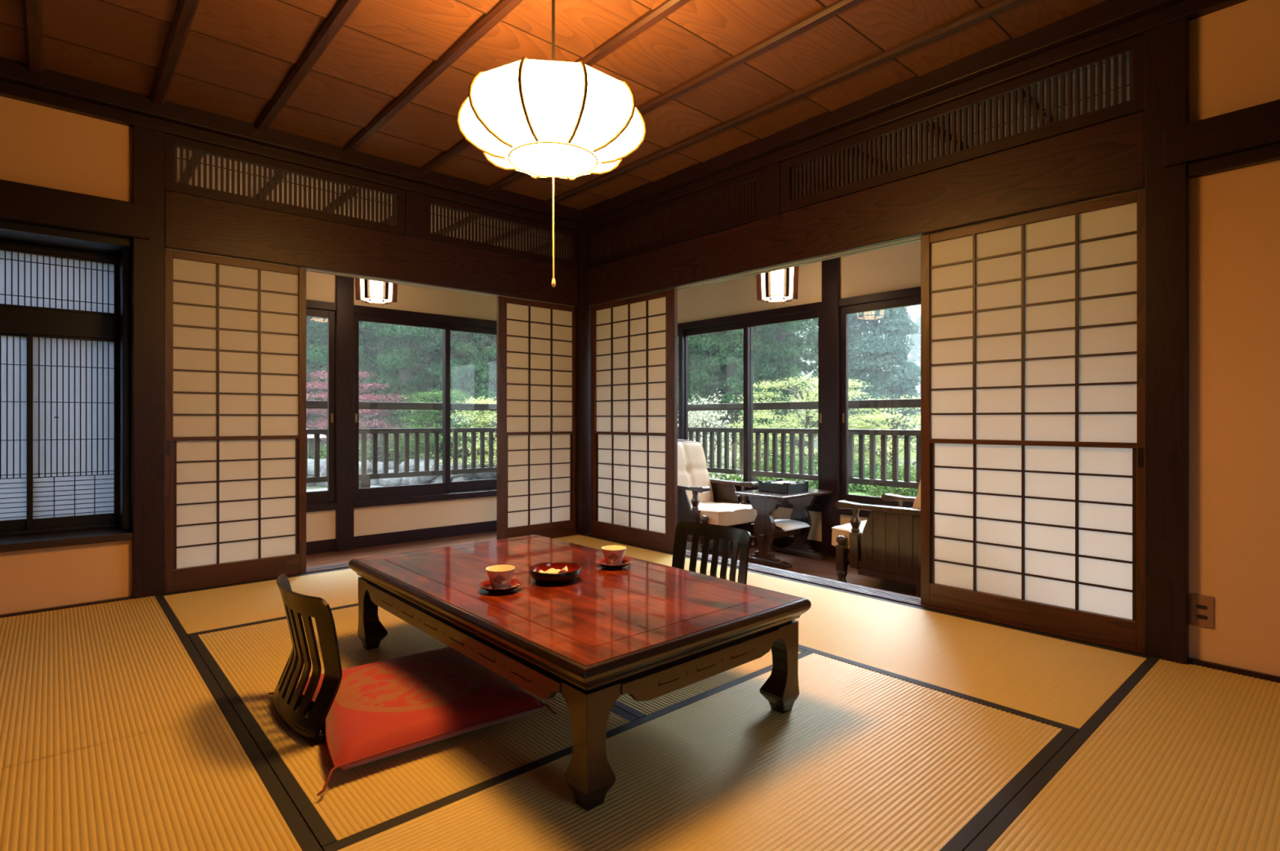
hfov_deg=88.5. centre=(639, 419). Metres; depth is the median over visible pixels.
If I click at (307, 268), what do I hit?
trim
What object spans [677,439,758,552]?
armchair
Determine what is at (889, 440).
shrub
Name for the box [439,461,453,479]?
rock
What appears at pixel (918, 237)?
trim
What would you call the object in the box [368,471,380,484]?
rock
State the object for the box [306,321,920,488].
ground
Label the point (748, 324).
window
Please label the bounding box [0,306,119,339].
trim
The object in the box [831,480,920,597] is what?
armchair
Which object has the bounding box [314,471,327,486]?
rock
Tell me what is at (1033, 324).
screen
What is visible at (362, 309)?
trim
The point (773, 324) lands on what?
cedar tree
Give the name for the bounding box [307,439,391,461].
shrub
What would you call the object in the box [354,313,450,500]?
window
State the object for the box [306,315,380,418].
cedar tree
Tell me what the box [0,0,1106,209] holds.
ceiling
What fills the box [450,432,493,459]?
shrub
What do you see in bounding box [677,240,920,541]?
wall
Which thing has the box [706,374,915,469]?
bush
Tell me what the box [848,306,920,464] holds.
conifer tree
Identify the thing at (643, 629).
table
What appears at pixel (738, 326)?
window
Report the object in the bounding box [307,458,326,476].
rock
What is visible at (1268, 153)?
trim
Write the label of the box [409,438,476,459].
shrub
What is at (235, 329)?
screen
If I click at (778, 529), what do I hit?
shelf
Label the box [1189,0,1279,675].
wall
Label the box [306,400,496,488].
balcony railing
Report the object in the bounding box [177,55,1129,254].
transom slats
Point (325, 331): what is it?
cedar tree
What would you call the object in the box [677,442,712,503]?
cushion
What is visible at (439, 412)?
shrub
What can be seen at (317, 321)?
cedar tree
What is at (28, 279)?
lattice screen
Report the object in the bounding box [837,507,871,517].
trim
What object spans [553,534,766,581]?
mat
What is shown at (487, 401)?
shrub
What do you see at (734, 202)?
wall panel
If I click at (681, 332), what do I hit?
window
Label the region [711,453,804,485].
shrub
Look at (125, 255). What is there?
trim
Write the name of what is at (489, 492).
trim
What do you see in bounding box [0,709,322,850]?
mat
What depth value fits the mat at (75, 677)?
2.23 m
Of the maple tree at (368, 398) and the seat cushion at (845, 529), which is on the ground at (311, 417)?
the maple tree at (368, 398)
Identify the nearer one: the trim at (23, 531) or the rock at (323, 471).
the trim at (23, 531)
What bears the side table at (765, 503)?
on the floor
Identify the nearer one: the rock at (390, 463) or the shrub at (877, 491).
the shrub at (877, 491)
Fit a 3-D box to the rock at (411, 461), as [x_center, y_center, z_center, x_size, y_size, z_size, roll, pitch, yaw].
[-4.879,1.037,13.944,0.534,0.428,0.486,0,0,9]
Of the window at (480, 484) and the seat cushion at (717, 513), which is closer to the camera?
the seat cushion at (717, 513)
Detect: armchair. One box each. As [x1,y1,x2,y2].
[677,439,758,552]
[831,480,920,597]
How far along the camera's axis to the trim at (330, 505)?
4.97 m
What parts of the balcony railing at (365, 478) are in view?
support post, rail, rail, hand rail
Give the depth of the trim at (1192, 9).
2.96 m
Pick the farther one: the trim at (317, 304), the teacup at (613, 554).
the trim at (317, 304)
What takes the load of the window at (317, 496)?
in the wall at (320, 525)
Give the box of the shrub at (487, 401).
[430,395,496,467]
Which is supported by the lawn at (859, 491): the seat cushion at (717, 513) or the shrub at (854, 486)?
the shrub at (854, 486)
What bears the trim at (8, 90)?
attached to the wall at (40, 145)
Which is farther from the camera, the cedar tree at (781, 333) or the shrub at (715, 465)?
the cedar tree at (781, 333)
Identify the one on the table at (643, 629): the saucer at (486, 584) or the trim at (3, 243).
the saucer at (486, 584)
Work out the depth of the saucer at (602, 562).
2.40 m
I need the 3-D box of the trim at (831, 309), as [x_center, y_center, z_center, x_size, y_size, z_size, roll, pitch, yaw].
[1.457,-0.275,4.915,0.140,2.570,0.139,0,0,-42]
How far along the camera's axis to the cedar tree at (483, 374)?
18.80 m
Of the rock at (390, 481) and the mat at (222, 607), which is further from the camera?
the rock at (390, 481)
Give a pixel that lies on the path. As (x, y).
(371, 486)
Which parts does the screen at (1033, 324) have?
rail, rail, rail, finger pull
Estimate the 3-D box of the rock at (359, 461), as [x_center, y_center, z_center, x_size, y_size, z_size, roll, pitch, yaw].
[-5.938,1.050,13.801,0.493,0.385,0.347,0,0,43]
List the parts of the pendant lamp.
lamp shade, pull cord, cord, pull knob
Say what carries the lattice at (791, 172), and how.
on the lintel beam at (1106, 158)
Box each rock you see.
[306,482,315,485]
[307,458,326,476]
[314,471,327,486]
[320,458,326,464]
[320,465,326,475]
[359,461,368,473]
[366,459,372,472]
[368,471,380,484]
[370,461,389,472]
[378,469,402,486]
[388,461,399,469]
[399,458,414,471]
[400,476,410,484]
[408,475,430,484]
[413,458,439,481]
[430,475,452,483]
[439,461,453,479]
[450,458,475,478]
[452,476,471,481]
[471,458,479,478]
[475,462,496,479]
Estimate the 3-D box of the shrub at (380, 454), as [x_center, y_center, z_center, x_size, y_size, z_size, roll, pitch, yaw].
[-5.665,0.627,14.519,2.409,1.618,2.238,0,0,23]
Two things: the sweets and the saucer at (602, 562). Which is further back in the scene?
the saucer at (602, 562)
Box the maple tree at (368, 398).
[306,369,422,444]
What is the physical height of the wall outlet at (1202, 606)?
0.115 m
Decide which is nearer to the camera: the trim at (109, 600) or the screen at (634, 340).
the trim at (109, 600)
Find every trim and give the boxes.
[0,56,585,223]
[0,80,582,231]
[0,179,150,239]
[0,220,132,255]
[0,240,119,262]
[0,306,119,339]
[0,522,119,536]
[0,526,132,552]
[0,595,132,617]
[119,248,130,530]
[130,124,164,598]
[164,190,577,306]
[164,533,577,593]
[165,248,571,306]
[306,299,336,311]
[306,502,337,511]
[334,275,354,551]
[354,304,496,328]
[354,488,496,507]
[404,190,426,239]
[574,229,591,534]
[581,0,1185,222]
[582,0,1248,231]
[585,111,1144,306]
[585,533,1144,654]
[591,188,1144,306]
[677,301,822,330]
[737,494,822,511]
[760,162,781,219]
[822,257,840,557]
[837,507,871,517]
[839,286,920,306]
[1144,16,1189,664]
[1163,99,1279,167]
[1187,142,1279,178]
[1188,657,1279,682]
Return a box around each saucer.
[478,578,521,592]
[595,557,631,568]
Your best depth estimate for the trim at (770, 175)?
3.75 m
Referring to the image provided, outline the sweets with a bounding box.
[538,565,568,573]
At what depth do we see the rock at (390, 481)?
13.50 m
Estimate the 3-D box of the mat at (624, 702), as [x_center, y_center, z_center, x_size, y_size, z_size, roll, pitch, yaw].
[-0.273,0.907,2.886,0.854,0.056,1.769,0,0,-42]
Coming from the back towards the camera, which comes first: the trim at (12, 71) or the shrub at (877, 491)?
the shrub at (877, 491)
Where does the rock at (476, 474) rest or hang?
on the rock
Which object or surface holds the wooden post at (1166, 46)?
attached to the wall at (1234, 51)
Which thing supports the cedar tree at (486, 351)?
on the ground at (311, 417)
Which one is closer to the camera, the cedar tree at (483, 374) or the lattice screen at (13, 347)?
the lattice screen at (13, 347)
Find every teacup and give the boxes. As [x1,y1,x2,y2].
[485,564,515,588]
[601,545,626,564]
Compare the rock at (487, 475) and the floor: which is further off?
the rock at (487, 475)
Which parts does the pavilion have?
post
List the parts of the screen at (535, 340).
rail, rail, rail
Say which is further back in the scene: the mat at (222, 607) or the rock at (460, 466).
the rock at (460, 466)
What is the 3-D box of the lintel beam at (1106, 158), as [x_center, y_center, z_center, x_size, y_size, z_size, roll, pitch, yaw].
[0.781,-1.018,3.795,0.120,0.283,3.467,0,0,-42]
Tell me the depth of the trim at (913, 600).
3.36 m
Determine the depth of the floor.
4.84 m
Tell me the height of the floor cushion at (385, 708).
0.078 m
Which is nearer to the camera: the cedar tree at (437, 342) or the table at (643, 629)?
the table at (643, 629)
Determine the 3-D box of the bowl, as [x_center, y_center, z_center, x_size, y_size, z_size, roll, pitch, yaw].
[-0.285,0.518,2.216,0.175,0.044,0.175,0,0,-42]
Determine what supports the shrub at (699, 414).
on the lawn at (859, 491)
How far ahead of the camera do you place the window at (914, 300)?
4.81 m
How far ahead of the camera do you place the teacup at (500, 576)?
2.06 m
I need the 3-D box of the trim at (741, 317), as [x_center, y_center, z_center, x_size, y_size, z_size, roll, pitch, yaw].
[0.557,-0.860,5.927,0.132,0.056,2.570,0,0,-42]
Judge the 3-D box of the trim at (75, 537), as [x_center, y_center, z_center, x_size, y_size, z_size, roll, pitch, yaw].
[-2.899,0.573,3.082,0.803,0.035,0.304,0,0,-42]
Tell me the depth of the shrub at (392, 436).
15.16 m
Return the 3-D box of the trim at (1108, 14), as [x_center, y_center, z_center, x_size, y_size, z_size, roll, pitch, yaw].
[1.364,-1.556,3.103,0.175,0.088,5.244,0,0,-42]
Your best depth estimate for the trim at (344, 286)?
5.09 m
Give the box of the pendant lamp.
[457,0,646,287]
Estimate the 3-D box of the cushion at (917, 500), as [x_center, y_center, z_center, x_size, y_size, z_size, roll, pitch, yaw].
[1.777,0.455,3.859,0.500,0.543,0.237,0,0,-42]
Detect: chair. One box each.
[272,573,342,741]
[671,521,751,584]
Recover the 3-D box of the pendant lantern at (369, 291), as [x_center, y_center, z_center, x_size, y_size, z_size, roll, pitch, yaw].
[-1.877,-1.196,4.683,0.283,0.729,0.292,0,0,-42]
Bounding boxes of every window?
[306,307,334,504]
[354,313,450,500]
[442,324,496,492]
[677,329,684,439]
[684,321,752,491]
[743,309,822,503]
[840,295,920,507]
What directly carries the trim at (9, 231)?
attached to the wall
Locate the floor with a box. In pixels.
[306,530,916,596]
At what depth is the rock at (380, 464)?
13.71 m
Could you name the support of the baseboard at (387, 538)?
attached to the wall at (320, 525)
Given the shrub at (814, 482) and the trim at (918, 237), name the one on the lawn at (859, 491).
the shrub at (814, 482)
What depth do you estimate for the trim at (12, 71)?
3.54 m
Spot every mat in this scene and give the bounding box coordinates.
[0,594,234,768]
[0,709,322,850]
[162,567,360,637]
[189,605,638,848]
[322,650,1075,850]
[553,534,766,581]
[613,648,805,718]
[736,573,1148,733]
[964,656,1279,850]
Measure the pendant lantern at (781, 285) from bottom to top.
0.749 m
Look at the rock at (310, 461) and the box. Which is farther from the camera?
the rock at (310, 461)
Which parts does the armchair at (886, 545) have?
leg, seat frame, arm post, panel, arm post, leg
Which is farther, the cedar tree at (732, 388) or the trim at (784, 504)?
the cedar tree at (732, 388)
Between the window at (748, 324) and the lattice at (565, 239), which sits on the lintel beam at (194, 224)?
the lattice at (565, 239)
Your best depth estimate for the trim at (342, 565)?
3.75 m
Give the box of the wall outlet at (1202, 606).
[1190,592,1213,628]
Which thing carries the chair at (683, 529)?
on the mat at (624, 702)
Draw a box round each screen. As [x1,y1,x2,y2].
[0,247,119,315]
[0,332,26,531]
[26,333,119,529]
[164,248,306,591]
[496,295,575,539]
[591,288,677,551]
[920,189,1144,650]
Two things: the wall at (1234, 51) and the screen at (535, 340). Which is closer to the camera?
the wall at (1234, 51)
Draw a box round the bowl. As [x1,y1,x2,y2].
[528,561,581,585]
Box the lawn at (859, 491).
[804,479,902,496]
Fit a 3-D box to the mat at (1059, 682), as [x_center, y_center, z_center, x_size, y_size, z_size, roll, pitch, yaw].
[0.977,0.907,2.807,0.901,0.056,1.757,0,0,-42]
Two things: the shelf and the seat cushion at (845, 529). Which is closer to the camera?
the seat cushion at (845, 529)
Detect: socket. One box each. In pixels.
[1196,604,1207,609]
[1196,613,1207,619]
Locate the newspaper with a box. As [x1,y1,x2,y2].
[751,519,809,531]
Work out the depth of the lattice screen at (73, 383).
3.32 m
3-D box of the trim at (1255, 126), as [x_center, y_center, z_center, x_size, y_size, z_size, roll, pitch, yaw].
[2.543,-0.993,1.803,0.150,0.135,1.734,0,0,-42]
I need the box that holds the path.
[306,484,387,491]
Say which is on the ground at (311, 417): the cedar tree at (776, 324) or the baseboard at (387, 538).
the cedar tree at (776, 324)
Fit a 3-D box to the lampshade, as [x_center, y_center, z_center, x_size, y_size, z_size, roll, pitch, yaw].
[0.943,-0.965,4.514,0.235,0.260,0.217,0,0,-42]
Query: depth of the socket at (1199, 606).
2.36 m
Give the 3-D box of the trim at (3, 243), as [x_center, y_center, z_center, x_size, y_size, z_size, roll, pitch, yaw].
[-3.026,-0.843,3.200,0.770,0.035,0.060,0,0,-42]
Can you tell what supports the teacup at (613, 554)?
on the saucer at (602, 562)
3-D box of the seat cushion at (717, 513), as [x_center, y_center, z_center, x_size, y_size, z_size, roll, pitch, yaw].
[0.564,0.742,5.216,0.510,0.155,0.613,0,0,-42]
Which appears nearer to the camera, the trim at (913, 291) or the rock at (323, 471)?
the trim at (913, 291)
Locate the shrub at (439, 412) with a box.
[368,388,494,467]
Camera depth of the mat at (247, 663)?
1.79 m
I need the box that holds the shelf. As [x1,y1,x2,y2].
[775,522,811,531]
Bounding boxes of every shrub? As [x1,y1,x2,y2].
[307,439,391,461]
[359,426,434,462]
[368,388,494,467]
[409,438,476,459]
[430,395,496,467]
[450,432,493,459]
[677,387,743,480]
[706,453,755,479]
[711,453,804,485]
[761,450,851,489]
[804,448,876,488]
[848,394,920,472]
[848,458,913,493]
[857,462,918,497]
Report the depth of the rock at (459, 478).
13.60 m
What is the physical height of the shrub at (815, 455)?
1.102 m
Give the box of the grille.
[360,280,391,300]
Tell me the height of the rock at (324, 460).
0.405 m
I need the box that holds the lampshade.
[761,270,792,297]
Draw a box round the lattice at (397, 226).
[164,133,405,235]
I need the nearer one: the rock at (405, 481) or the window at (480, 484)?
the window at (480, 484)
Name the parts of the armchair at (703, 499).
panel, arm post, leg, panel, seat frame, arm post, leg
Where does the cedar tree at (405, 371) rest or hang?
on the ground at (311, 417)
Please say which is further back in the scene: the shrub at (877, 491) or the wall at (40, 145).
the shrub at (877, 491)
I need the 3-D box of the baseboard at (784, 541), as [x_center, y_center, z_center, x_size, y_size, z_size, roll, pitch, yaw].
[1.323,0.963,5.069,0.114,0.095,4.890,0,0,-42]
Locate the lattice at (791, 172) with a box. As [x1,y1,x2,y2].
[779,34,1144,213]
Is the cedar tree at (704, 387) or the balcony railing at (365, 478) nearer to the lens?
the balcony railing at (365, 478)
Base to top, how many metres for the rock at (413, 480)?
0.345 m
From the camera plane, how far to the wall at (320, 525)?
5.50 m
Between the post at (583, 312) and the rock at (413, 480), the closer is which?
the post at (583, 312)
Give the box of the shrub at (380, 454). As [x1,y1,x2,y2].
[359,414,414,464]
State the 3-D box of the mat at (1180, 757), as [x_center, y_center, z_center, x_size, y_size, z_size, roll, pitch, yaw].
[1.544,0.907,1.543,1.773,0.056,0.877,0,0,-42]
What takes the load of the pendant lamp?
hanging from the ceiling
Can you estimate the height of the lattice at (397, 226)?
0.285 m
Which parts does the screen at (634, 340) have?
rail, rail, rail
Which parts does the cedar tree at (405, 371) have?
crown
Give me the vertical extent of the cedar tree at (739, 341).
12.085 m
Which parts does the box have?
pale lid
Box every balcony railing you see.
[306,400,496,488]
[677,398,920,488]
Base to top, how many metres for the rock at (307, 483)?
0.437 m
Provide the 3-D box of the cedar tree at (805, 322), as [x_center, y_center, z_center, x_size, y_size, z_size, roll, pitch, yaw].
[7.712,-7.342,33.395,4.571,10.984,4.943,0,0,-15]
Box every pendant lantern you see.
[355,277,397,305]
[755,266,799,303]
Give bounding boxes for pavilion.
[307,434,326,458]
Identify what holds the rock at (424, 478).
on the rock at (438, 478)
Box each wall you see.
[0,96,132,613]
[306,271,496,542]
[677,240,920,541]
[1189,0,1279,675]
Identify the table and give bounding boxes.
[348,534,811,810]
[734,488,832,568]
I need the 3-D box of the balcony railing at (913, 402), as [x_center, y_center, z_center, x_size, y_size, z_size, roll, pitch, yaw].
[1.562,0.507,5.833,0.090,1.345,5.650,0,0,-42]
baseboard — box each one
[306,520,496,554]
[755,536,849,553]
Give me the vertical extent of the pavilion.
1.665 m
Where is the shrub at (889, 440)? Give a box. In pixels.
[848,394,920,472]
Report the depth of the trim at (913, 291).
4.58 m
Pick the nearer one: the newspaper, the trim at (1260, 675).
the trim at (1260, 675)
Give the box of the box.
[758,478,808,493]
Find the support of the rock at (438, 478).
on the path
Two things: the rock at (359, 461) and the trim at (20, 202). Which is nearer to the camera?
the trim at (20, 202)
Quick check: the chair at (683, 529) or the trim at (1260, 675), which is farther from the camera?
the chair at (683, 529)
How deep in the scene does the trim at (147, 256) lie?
3.28 m
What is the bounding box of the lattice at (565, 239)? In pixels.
[426,195,577,267]
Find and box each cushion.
[268,646,557,795]
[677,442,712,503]
[690,501,757,525]
[831,520,866,549]
[914,484,920,508]
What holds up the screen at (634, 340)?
on the trim at (913, 600)
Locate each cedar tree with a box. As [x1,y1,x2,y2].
[306,315,327,354]
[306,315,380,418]
[306,315,496,445]
[306,316,436,387]
[359,322,496,434]
[404,330,496,432]
[465,333,496,377]
[677,320,813,460]
[677,330,782,437]
[677,343,719,426]
[699,324,795,379]
[702,318,867,455]
[739,319,817,390]
[769,321,817,374]
[776,324,805,336]
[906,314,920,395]
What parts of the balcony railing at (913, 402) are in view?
support post, rail, hand rail, rail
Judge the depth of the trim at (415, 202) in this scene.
4.20 m
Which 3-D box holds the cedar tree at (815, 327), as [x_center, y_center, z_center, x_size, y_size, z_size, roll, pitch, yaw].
[6.021,-5.474,27.340,4.514,10.323,4.882,0,0,-32]
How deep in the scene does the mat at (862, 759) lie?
1.61 m
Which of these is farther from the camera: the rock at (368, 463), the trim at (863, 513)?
the rock at (368, 463)
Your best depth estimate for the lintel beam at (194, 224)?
3.93 m
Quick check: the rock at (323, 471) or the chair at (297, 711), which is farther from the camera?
the rock at (323, 471)
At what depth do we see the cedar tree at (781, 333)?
19.12 m
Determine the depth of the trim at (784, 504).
5.11 m
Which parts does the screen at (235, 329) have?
finger pull, rail, rail, rail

